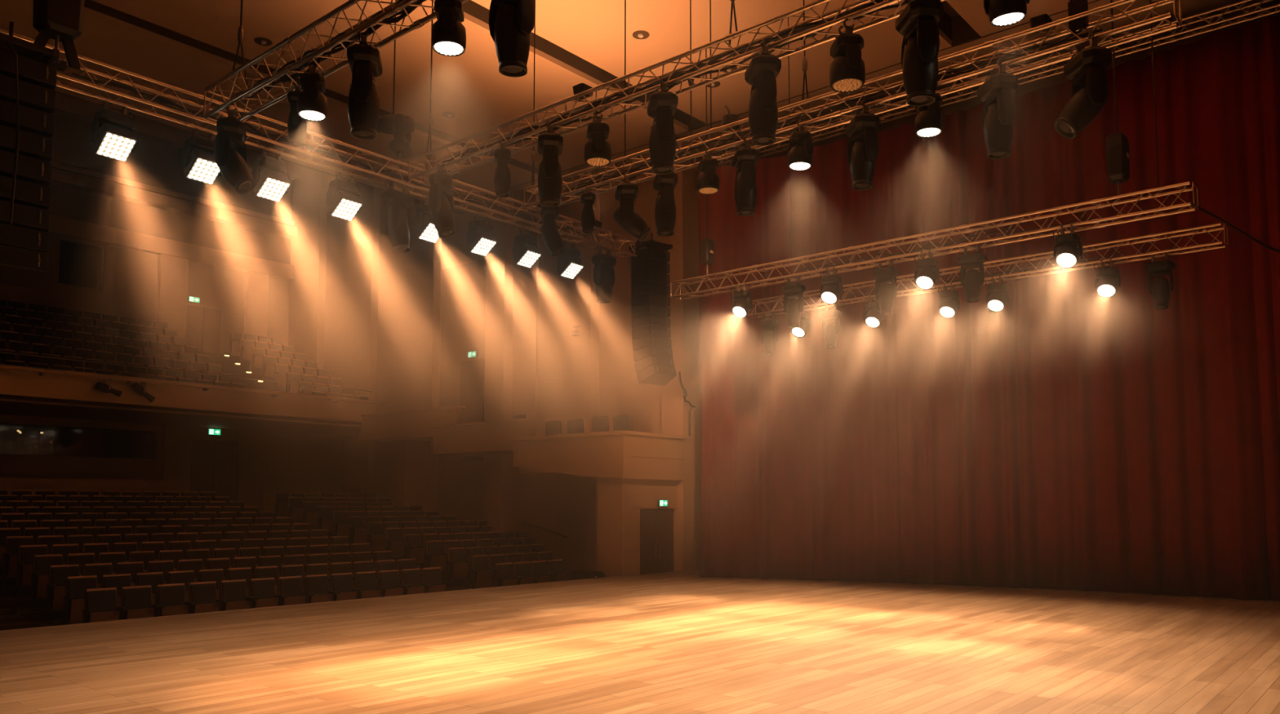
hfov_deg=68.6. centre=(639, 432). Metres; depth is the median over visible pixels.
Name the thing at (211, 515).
chair
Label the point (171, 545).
chair
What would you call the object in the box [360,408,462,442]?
wall
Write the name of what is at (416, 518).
chair
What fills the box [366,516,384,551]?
chair
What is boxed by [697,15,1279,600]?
stage curtain
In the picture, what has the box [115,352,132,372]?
chair
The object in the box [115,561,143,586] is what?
chair
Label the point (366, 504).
chair
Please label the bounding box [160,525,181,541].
chair
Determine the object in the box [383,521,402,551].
chair
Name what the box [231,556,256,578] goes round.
chair
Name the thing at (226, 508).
chair
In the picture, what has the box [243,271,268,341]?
trim
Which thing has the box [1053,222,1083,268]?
light
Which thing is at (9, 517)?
chair
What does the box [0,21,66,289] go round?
array
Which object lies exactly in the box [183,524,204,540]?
chair
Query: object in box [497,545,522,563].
chair
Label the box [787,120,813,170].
light
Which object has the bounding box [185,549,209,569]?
chair
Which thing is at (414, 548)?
chair
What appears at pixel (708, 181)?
light
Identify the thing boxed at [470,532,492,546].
chair
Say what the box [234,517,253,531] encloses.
chair
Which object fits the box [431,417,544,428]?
trim
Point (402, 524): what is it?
chair
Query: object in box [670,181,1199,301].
lighting truss
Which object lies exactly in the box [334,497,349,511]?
chair
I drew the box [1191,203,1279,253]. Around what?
power cable
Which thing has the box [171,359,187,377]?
chair
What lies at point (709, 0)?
wire
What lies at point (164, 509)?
chair
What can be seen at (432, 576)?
chair
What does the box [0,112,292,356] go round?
wall
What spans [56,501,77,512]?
chair
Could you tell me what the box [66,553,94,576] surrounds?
chair
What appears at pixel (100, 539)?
chair
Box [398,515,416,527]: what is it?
chair
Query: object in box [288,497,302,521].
chair
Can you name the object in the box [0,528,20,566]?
chair
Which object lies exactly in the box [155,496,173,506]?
chair
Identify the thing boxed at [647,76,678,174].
head
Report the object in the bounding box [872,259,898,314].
head
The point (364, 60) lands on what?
head
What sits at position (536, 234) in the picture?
trim strip
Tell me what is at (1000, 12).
light
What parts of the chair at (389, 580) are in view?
frame, backrest, frame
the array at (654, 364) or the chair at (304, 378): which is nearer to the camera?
the array at (654, 364)
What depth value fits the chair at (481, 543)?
24.24 m
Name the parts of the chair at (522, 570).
backrest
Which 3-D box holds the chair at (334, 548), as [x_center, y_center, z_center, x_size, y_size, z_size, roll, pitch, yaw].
[-6.659,2.979,21.003,0.378,0.951,0.520,-4,-6,40]
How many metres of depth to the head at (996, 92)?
10.88 m
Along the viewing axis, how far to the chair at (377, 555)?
20.78 m
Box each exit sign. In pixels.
[187,296,199,303]
[207,428,220,435]
[467,351,478,358]
[657,500,667,506]
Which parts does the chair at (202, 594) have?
frame, backrest, frame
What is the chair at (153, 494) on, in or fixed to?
on the floor at (22, 606)
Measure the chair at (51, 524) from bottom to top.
0.951 m
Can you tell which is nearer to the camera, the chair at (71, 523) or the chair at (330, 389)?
the chair at (71, 523)
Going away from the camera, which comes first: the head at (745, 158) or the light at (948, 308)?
the head at (745, 158)
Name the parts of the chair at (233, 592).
frame, backrest, frame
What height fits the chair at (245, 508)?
0.951 m
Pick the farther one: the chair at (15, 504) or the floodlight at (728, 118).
the chair at (15, 504)
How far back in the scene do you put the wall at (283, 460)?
29.70 m
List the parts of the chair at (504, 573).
frame, backrest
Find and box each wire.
[232,0,247,84]
[392,0,396,114]
[426,0,433,159]
[531,0,535,191]
[624,0,626,163]
[688,0,693,142]
[709,0,711,136]
[728,0,737,46]
[787,17,791,262]
[801,0,808,107]
[1149,0,1159,192]
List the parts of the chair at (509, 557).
backrest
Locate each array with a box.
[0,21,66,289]
[628,232,676,386]
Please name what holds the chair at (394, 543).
on the floor at (22, 606)
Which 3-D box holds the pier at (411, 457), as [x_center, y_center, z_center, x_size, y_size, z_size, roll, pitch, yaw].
[-7.237,2.550,29.981,0.600,4.800,1.150,-4,-6,40]
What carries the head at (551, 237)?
hanging from the lighting truss at (991, 43)
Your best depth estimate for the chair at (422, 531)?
25.19 m
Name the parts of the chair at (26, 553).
frame, backrest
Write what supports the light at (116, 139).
hanging from the lighting truss at (191, 125)
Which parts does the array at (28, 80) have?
connector panel, connector panel, connector panel, connector panel, connector panel, connector panel, connector panel, connector panel, connector panel, bumper frame, rigging plate, rigging plate, rigging plate, rigging plate, rigging plate, rigging plate, rigging plate, rigging plate, rigging plate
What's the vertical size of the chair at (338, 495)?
0.951 m
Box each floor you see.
[0,351,361,425]
[0,521,569,627]
[0,569,1279,713]
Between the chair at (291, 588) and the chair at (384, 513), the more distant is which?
the chair at (384, 513)
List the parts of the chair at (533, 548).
backrest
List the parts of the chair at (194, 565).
backrest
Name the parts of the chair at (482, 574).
frame, backrest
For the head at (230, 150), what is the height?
1.119 m
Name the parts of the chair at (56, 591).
frame, backrest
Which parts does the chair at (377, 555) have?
backrest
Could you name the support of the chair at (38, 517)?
on the floor at (22, 606)
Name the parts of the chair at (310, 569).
backrest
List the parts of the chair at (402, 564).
backrest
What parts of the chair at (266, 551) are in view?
backrest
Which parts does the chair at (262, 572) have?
backrest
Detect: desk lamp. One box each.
[17,430,22,454]
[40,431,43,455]
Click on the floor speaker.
(578, 575)
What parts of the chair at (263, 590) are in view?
frame, backrest, frame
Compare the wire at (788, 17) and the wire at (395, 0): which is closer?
the wire at (395, 0)
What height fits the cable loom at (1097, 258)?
0.134 m
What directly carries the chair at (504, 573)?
on the floor at (22, 606)
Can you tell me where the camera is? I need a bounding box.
[572,325,580,336]
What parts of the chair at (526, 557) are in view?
backrest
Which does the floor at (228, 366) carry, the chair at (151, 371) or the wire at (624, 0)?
the chair at (151, 371)
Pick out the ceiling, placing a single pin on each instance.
(470, 85)
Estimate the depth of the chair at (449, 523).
27.10 m
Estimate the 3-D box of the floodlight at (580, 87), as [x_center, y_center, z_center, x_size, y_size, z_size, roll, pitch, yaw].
[-0.755,-4.509,12.460,0.300,0.158,0.240,-4,-6,40]
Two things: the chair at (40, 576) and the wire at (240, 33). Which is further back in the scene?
the chair at (40, 576)
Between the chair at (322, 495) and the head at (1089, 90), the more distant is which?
the chair at (322, 495)
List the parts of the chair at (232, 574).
backrest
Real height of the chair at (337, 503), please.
0.951 m
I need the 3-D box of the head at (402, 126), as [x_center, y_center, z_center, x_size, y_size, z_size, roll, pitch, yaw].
[-3.839,-4.585,14.748,0.575,0.837,0.466,0,-4,0]
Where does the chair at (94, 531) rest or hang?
on the floor at (22, 606)
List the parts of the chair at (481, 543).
backrest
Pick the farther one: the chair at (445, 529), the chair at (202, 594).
the chair at (445, 529)
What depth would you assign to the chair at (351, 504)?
29.04 m
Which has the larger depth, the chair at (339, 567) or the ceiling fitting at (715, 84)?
the ceiling fitting at (715, 84)
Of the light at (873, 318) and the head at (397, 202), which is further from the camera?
the light at (873, 318)
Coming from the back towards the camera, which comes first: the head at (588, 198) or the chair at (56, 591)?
the chair at (56, 591)
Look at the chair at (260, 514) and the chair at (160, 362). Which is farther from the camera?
the chair at (160, 362)
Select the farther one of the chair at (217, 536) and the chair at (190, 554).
the chair at (217, 536)
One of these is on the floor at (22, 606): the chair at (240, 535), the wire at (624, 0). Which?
the chair at (240, 535)
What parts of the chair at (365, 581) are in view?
frame, backrest, frame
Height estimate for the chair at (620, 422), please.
0.920 m
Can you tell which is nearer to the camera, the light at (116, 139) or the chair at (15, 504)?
the light at (116, 139)
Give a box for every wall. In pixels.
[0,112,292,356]
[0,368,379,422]
[0,414,342,511]
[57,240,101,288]
[288,152,661,570]
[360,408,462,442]
[432,420,541,457]
[438,258,485,462]
[596,476,677,577]
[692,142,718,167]
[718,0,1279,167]
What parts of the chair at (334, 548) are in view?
backrest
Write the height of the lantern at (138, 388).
0.561 m
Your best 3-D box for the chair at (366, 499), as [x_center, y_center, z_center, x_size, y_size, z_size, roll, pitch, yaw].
[-8.677,2.582,30.471,0.378,0.951,0.520,-4,-6,40]
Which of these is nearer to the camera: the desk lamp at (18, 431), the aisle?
the aisle
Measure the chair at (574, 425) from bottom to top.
0.920 m
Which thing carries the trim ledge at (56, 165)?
attached to the wall at (128, 280)
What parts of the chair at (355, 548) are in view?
backrest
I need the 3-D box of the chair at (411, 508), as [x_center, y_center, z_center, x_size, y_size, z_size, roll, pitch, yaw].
[-6.984,2.790,29.514,0.378,0.951,0.520,-4,-6,40]
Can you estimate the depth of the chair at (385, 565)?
19.71 m
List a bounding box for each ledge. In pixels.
[0,364,382,404]
[0,398,360,435]
[47,214,293,280]
[49,160,293,226]
[51,167,297,239]
[53,92,298,180]
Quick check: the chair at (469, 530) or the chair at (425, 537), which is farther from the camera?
the chair at (469, 530)
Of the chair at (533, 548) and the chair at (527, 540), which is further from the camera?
the chair at (527, 540)
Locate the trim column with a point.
(683, 262)
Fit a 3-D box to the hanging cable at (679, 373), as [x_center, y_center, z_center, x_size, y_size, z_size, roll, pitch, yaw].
[1.195,-0.708,23.613,0.052,1.584,0.712,-4,-6,40]
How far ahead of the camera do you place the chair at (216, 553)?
19.05 m
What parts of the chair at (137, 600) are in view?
frame, backrest, frame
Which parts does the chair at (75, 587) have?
frame, backrest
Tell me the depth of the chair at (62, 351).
25.91 m
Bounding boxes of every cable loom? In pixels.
[71,72,592,235]
[244,0,426,99]
[560,28,1102,195]
[770,217,1097,277]
[838,252,1126,300]
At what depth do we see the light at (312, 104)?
10.49 m
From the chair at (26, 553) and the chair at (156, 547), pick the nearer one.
the chair at (26, 553)
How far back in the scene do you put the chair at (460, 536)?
24.92 m
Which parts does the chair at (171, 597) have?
frame, backrest, frame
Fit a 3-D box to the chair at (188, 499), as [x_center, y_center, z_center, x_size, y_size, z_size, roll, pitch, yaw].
[-12.534,2.231,25.896,0.378,0.951,0.520,-4,-6,40]
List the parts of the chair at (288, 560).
backrest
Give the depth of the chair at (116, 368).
26.19 m
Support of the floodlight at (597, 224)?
on the lighting truss at (191, 125)
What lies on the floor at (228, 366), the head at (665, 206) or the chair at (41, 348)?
the chair at (41, 348)
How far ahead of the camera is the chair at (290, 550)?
20.26 m
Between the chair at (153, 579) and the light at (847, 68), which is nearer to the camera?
the light at (847, 68)
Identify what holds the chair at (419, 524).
on the floor at (22, 606)
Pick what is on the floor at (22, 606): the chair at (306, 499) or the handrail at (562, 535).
the chair at (306, 499)
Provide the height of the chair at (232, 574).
0.951 m
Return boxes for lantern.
[94,378,121,396]
[131,382,155,402]
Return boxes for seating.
[0,297,368,399]
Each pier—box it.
[392,440,428,515]
[585,475,596,571]
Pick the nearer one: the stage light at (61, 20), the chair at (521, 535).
the stage light at (61, 20)
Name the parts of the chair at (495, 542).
backrest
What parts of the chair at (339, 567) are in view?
backrest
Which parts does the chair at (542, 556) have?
backrest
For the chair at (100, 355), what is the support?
on the floor at (228, 366)
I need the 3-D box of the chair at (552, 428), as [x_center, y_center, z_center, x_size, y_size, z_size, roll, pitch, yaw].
[-2.348,0.145,24.247,0.460,0.920,0.480,-2,-5,28]
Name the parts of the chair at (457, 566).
frame, backrest, frame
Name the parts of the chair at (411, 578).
frame, backrest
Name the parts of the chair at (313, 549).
backrest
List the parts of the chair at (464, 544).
backrest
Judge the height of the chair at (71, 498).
0.951 m
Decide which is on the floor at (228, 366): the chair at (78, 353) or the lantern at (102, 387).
the chair at (78, 353)
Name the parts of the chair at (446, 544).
frame, backrest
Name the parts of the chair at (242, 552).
backrest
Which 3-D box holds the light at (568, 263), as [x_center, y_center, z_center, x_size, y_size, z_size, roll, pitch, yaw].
[-1.331,-3.304,17.805,0.417,0.714,0.517,-4,-6,40]
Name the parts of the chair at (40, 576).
frame, backrest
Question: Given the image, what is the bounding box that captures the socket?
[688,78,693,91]
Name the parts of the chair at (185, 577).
backrest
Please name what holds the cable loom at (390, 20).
in the lighting truss at (393, 9)
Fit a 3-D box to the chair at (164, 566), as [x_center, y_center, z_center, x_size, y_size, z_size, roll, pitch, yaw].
[-8.695,2.821,17.105,0.378,0.951,0.520,-4,-6,40]
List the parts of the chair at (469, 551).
frame, backrest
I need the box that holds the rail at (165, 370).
[0,351,372,399]
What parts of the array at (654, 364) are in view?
bumper frame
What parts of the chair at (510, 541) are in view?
backrest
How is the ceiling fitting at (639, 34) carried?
attached to the ceiling
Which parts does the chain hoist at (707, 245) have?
chain, motor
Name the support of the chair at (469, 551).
on the floor at (22, 606)
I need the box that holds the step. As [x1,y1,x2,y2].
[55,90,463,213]
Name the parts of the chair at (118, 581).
backrest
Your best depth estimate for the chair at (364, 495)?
31.61 m
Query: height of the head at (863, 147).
1.127 m
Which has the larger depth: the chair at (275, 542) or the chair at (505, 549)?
the chair at (505, 549)
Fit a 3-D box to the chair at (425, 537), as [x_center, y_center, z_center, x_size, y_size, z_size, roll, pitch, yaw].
[-5.311,3.075,24.085,0.378,0.951,0.520,-4,-6,40]
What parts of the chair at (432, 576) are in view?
backrest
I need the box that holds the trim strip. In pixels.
[533,182,538,435]
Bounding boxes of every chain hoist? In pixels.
[699,48,714,279]
[1105,0,1129,201]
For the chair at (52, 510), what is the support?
on the floor at (22, 606)
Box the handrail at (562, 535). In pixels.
[522,521,567,538]
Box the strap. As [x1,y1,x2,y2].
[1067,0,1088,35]
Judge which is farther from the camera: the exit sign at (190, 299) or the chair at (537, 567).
the exit sign at (190, 299)
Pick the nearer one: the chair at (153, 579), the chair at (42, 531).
the chair at (153, 579)
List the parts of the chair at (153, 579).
backrest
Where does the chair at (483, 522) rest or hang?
on the floor at (22, 606)
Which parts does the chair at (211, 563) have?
backrest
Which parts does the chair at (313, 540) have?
backrest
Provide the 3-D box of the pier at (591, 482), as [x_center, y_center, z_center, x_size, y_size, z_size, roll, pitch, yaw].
[-0.763,2.777,24.439,0.600,3.500,1.250,-4,-6,40]
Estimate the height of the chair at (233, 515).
0.951 m
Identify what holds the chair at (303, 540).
on the floor at (22, 606)
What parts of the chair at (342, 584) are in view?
frame, backrest, frame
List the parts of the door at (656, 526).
handle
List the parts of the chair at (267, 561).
backrest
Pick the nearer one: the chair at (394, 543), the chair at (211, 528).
the chair at (211, 528)
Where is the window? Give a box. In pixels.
[0,423,153,459]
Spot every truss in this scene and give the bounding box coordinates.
[0,28,636,259]
[203,0,469,121]
[408,0,945,183]
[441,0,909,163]
[523,0,1182,212]
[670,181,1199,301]
[747,222,1228,318]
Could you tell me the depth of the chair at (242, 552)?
19.44 m
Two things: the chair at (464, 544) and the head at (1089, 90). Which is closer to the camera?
the head at (1089, 90)
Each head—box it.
[213,105,256,194]
[287,80,306,146]
[346,31,382,139]
[376,114,414,169]
[380,180,414,253]
[427,160,455,238]
[488,0,535,77]
[493,138,511,197]
[537,119,563,206]
[540,205,564,256]
[580,184,595,233]
[591,244,616,303]
[613,171,651,241]
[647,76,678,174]
[653,172,677,236]
[731,134,759,216]
[744,38,781,146]
[760,312,779,355]
[781,275,805,327]
[820,303,841,348]
[845,98,879,190]
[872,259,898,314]
[895,0,943,106]
[957,244,986,302]
[977,57,1017,159]
[1053,30,1111,138]
[1145,253,1175,310]
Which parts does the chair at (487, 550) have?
backrest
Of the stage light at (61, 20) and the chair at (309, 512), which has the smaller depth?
the stage light at (61, 20)
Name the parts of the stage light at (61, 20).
motor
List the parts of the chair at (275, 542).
backrest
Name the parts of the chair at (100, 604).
frame, backrest, frame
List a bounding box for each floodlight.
[444,170,459,182]
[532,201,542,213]
[573,82,592,102]
[592,219,602,230]
[721,105,738,128]
[1026,13,1055,36]
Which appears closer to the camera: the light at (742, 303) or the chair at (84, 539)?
the light at (742, 303)
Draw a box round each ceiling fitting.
[254,36,272,45]
[441,111,456,117]
[632,30,649,39]
[706,80,719,87]
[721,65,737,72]
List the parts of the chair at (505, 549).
backrest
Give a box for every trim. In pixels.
[0,575,626,631]
[155,253,188,337]
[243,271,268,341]
[307,169,328,369]
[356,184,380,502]
[361,404,465,417]
[422,204,441,511]
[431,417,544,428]
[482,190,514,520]
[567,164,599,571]
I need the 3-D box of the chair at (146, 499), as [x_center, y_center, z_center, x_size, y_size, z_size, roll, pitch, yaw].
[-13.217,2.169,25.087,0.378,0.951,0.520,-4,-6,40]
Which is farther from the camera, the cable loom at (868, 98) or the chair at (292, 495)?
the chair at (292, 495)
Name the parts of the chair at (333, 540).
backrest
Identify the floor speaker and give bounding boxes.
[566,570,605,581]
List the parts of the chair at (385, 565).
backrest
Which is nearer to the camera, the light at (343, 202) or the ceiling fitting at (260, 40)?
the light at (343, 202)
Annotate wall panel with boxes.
[487,453,525,537]
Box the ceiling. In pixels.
[0,0,1243,207]
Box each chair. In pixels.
[0,339,5,349]
[0,348,15,364]
[0,489,7,494]
[0,494,17,506]
[0,506,13,514]
[0,513,24,528]
[0,520,7,528]
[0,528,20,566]
[1,536,33,588]
[5,500,28,513]
[8,340,28,360]
[10,489,31,500]
[11,520,36,536]
[14,545,47,599]
[16,506,39,519]
[17,351,38,366]
[20,495,42,506]
[23,527,49,545]
[27,513,51,528]
[29,554,62,611]
[31,342,50,363]
[31,500,53,513]
[34,489,54,500]
[36,535,63,555]
[40,353,61,368]
[40,520,64,535]
[42,506,65,519]
[44,495,66,506]
[44,564,79,624]
[51,543,78,564]
[53,345,71,365]
[53,527,78,544]
[54,512,77,527]
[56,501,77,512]
[57,490,77,501]
[63,355,82,371]
[63,575,97,625]
[66,534,93,553]
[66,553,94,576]
[67,519,91,535]
[68,495,88,506]
[68,506,89,519]
[74,347,93,367]
[80,490,98,501]
[80,501,101,512]
[80,512,102,526]
[81,526,105,543]
[82,542,108,564]
[82,587,125,623]
[83,563,112,588]
[84,358,103,373]
[91,495,111,506]
[93,506,113,519]
[93,519,116,534]
[94,350,112,369]
[96,533,120,552]
[97,551,125,574]
[101,490,119,501]
[101,573,131,607]
[103,501,123,512]
[106,360,124,375]
[106,512,127,526]
[108,526,132,542]
[111,542,137,562]
[113,495,132,506]
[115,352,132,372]
[115,506,137,519]
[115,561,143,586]
[120,519,142,533]
[120,585,160,620]
[122,490,140,501]
[124,533,147,551]
[125,362,143,377]
[125,501,145,512]
[128,551,155,573]
[129,512,151,525]
[134,355,151,373]
[134,495,153,506]
[134,525,157,542]
[134,572,163,604]
[138,506,159,519]
[140,541,164,560]
[142,491,159,501]
[144,518,165,533]
[145,364,163,379]
[146,560,173,584]
[147,501,166,512]
[150,533,173,551]
[153,356,169,375]
[153,512,173,525]
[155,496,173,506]
[155,583,194,617]
[157,550,182,571]
[160,506,180,518]
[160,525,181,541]
[162,491,179,501]
[164,367,181,381]
[166,570,194,602]
[167,540,191,559]
[168,501,186,512]
[168,518,188,533]
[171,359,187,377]
[175,496,192,506]
[175,511,195,524]
[176,532,198,549]
[176,559,202,582]
[181,491,198,501]
[182,368,199,382]
[182,506,200,518]
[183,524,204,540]
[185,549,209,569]
[186,581,226,614]
[188,501,206,511]
[189,361,204,379]
[191,518,210,532]
[193,540,216,558]
[194,496,211,506]
[196,568,223,599]
[197,511,216,524]
[200,370,217,384]
[200,491,216,501]
[200,532,222,548]
[203,506,221,518]
[204,557,230,581]
[206,363,222,381]
[207,524,227,539]
[208,501,225,511]
[212,547,235,568]
[213,496,230,506]
[213,518,231,531]
[217,511,236,524]
[217,579,255,611]
[218,373,234,386]
[218,539,240,557]
[222,506,240,517]
[224,531,244,547]
[226,567,251,597]
[227,501,244,511]
[229,524,248,538]
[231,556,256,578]
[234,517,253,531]
[237,546,260,567]
[238,511,256,524]
[242,506,259,517]
[242,538,263,556]
[246,530,266,546]
[248,577,284,608]
[250,524,270,538]
[253,565,278,595]
[254,517,272,530]
[257,511,275,524]
[257,555,280,577]
[262,546,284,565]
[265,537,286,555]
[268,530,288,546]
[271,523,290,537]
[274,492,293,523]
[274,517,292,530]
[276,576,311,606]
[280,564,304,592]
[283,554,306,576]
[285,545,306,564]
[286,372,300,393]
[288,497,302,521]
[288,537,308,555]
[289,529,309,551]
[290,493,304,523]
[291,523,310,539]
[298,381,312,394]
[301,373,314,391]
[302,501,317,529]
[303,497,318,506]
[303,574,337,604]
[305,563,330,591]
[306,493,319,502]
[306,553,329,578]
[307,544,329,568]
[309,537,329,558]
[310,529,329,550]
[313,382,327,395]
[315,375,328,392]
[316,506,333,536]
[318,501,333,513]
[320,493,334,506]
[320,497,333,511]
[328,377,342,394]
[328,384,341,397]
[328,573,362,601]
[329,536,351,557]
[329,543,352,567]
[329,552,353,577]
[329,562,354,589]
[333,501,349,516]
[333,506,349,522]
[333,511,350,545]
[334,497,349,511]
[335,493,349,506]
[342,386,355,399]
[349,493,364,506]
[349,497,364,511]
[349,502,365,516]
[349,506,366,521]
[349,511,366,528]
[349,516,370,551]
[350,542,373,560]
[351,551,375,571]
[352,560,377,588]
[353,571,386,599]
[363,493,378,506]
[364,497,379,511]
[364,502,380,512]
[364,506,382,521]
[365,511,382,522]
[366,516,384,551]
[366,522,386,551]
[372,551,396,571]
[374,560,399,586]
[377,497,391,504]
[377,569,408,597]
[378,502,392,511]
[380,506,394,516]
[381,511,395,521]
[382,515,400,528]
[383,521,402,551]
[385,528,404,559]
[394,506,408,515]
[395,558,422,585]
[396,511,410,521]
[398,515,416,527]
[400,521,419,539]
[400,568,430,595]
[402,527,422,559]
[404,533,426,571]
[408,506,422,515]
[411,511,428,521]
[413,515,431,527]
[416,521,435,533]
[418,527,439,546]
[421,567,450,593]
[422,533,443,568]
[425,511,439,520]
[425,540,448,579]
[428,515,442,526]
[431,520,450,533]
[435,526,455,539]
[438,533,460,553]
[442,515,461,526]
[442,539,465,578]
[446,520,466,533]
[447,547,471,589]
[450,526,471,540]
[454,533,475,547]
[459,539,482,560]
[461,520,480,532]
[464,546,488,587]
[465,526,485,537]
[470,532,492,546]
[470,555,495,589]
[475,520,487,531]
[475,538,498,555]
[480,525,492,537]
[481,546,505,568]
[485,531,500,546]
[488,554,513,587]
[491,537,514,554]
[495,562,522,586]
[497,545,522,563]
[500,531,514,543]
[505,553,530,576]
[506,537,521,553]
[512,561,539,585]
[513,414,528,419]
[513,544,528,562]
[514,530,528,542]
[521,537,535,552]
[521,551,537,575]
[528,543,543,559]
[529,560,555,583]
[537,551,552,573]
[545,420,561,435]
[546,559,569,582]
[567,417,584,434]
[591,416,608,432]
[613,414,631,431]
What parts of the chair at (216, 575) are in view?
backrest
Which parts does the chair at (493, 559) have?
frame, backrest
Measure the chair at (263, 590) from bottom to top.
0.951 m
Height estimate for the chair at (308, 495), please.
0.951 m
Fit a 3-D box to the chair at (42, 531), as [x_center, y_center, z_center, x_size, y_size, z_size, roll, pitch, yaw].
[-12.145,2.400,18.944,0.378,0.951,0.520,-4,-6,40]
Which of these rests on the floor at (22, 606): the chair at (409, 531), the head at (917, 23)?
the chair at (409, 531)
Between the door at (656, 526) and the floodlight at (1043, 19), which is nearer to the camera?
the floodlight at (1043, 19)
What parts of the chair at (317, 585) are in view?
frame, backrest, frame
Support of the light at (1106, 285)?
hanging from the lighting truss at (1156, 238)
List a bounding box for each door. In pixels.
[186,305,221,354]
[190,439,235,501]
[459,358,484,423]
[640,509,673,574]
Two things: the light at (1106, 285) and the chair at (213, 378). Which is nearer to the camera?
the light at (1106, 285)
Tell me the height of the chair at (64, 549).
0.951 m
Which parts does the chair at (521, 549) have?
backrest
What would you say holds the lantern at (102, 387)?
hanging from the ledge at (42, 372)
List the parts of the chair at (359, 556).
backrest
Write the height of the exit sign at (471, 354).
0.200 m
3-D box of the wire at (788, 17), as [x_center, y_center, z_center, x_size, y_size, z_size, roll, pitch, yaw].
[2.824,-5.593,17.701,0.022,4.840,0.019,-4,-6,40]
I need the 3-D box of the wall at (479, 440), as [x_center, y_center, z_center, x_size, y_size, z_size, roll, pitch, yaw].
[-3.731,0.213,26.713,4.310,0.760,2.000,-4,-6,40]
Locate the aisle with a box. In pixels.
[0,603,35,631]
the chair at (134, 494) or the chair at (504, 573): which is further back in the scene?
the chair at (134, 494)
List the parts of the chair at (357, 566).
backrest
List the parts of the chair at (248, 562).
backrest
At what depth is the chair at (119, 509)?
23.02 m
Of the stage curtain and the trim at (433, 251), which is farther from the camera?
the trim at (433, 251)
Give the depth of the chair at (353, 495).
31.21 m
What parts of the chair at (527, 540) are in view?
backrest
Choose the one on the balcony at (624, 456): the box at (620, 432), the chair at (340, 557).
the box at (620, 432)
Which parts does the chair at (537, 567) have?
backrest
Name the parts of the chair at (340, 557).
backrest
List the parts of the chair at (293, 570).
backrest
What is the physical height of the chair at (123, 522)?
0.951 m
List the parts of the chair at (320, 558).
backrest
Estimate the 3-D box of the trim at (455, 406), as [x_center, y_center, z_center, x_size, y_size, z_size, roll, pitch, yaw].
[-6.985,-0.625,28.459,4.850,0.060,0.340,-4,-6,40]
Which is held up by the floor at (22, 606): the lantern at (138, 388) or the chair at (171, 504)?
the chair at (171, 504)
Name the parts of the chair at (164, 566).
backrest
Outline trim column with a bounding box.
[661,141,700,572]
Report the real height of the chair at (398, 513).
0.951 m
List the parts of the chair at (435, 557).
frame, backrest, frame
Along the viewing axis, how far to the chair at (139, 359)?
27.53 m
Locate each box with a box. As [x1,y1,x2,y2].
[510,430,686,441]
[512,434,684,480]
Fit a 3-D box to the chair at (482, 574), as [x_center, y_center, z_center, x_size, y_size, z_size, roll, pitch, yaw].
[-3.625,3.309,21.636,0.378,0.951,0.520,-4,-6,40]
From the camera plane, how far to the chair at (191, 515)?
23.19 m
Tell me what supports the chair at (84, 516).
on the floor at (22, 606)
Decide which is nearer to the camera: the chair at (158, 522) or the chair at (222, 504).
the chair at (158, 522)
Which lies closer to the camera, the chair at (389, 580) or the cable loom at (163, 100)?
the cable loom at (163, 100)
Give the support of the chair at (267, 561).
on the floor at (22, 606)
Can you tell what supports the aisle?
on the floor at (22, 606)
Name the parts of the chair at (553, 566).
backrest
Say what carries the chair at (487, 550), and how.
on the floor at (22, 606)
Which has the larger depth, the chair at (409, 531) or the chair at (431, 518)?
the chair at (431, 518)
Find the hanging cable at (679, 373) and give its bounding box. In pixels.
[678,372,696,435]
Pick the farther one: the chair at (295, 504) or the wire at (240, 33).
the chair at (295, 504)
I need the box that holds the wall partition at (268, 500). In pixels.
[0,477,359,517]
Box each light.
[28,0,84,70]
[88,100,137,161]
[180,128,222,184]
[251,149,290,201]
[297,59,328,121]
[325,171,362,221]
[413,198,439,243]
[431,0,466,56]
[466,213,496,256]
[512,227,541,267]
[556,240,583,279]
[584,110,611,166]
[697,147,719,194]
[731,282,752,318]
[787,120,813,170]
[791,308,809,337]
[820,266,843,304]
[829,17,865,93]
[864,294,884,328]
[914,248,939,289]
[915,93,942,137]
[937,282,959,318]
[983,0,1030,26]
[985,275,1008,312]
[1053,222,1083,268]
[1093,257,1120,297]
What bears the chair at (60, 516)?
on the floor at (22, 606)
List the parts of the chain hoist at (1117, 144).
chain, motor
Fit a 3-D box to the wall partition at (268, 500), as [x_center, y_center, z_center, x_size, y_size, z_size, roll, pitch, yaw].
[-17.666,1.805,23.206,0.100,1.450,24.900,-4,-6,40]
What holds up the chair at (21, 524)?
on the floor at (22, 606)
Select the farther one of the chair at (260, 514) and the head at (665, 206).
the chair at (260, 514)
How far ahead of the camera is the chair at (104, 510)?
22.61 m
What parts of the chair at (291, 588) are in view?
frame, backrest, frame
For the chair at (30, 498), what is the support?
on the floor at (22, 606)
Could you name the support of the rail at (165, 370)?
on the cap
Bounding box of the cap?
[0,364,385,403]
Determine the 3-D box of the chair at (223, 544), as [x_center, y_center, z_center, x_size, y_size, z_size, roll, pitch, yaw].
[-8.715,2.766,20.047,0.378,0.951,0.520,-4,-6,40]
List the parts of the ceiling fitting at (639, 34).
bulb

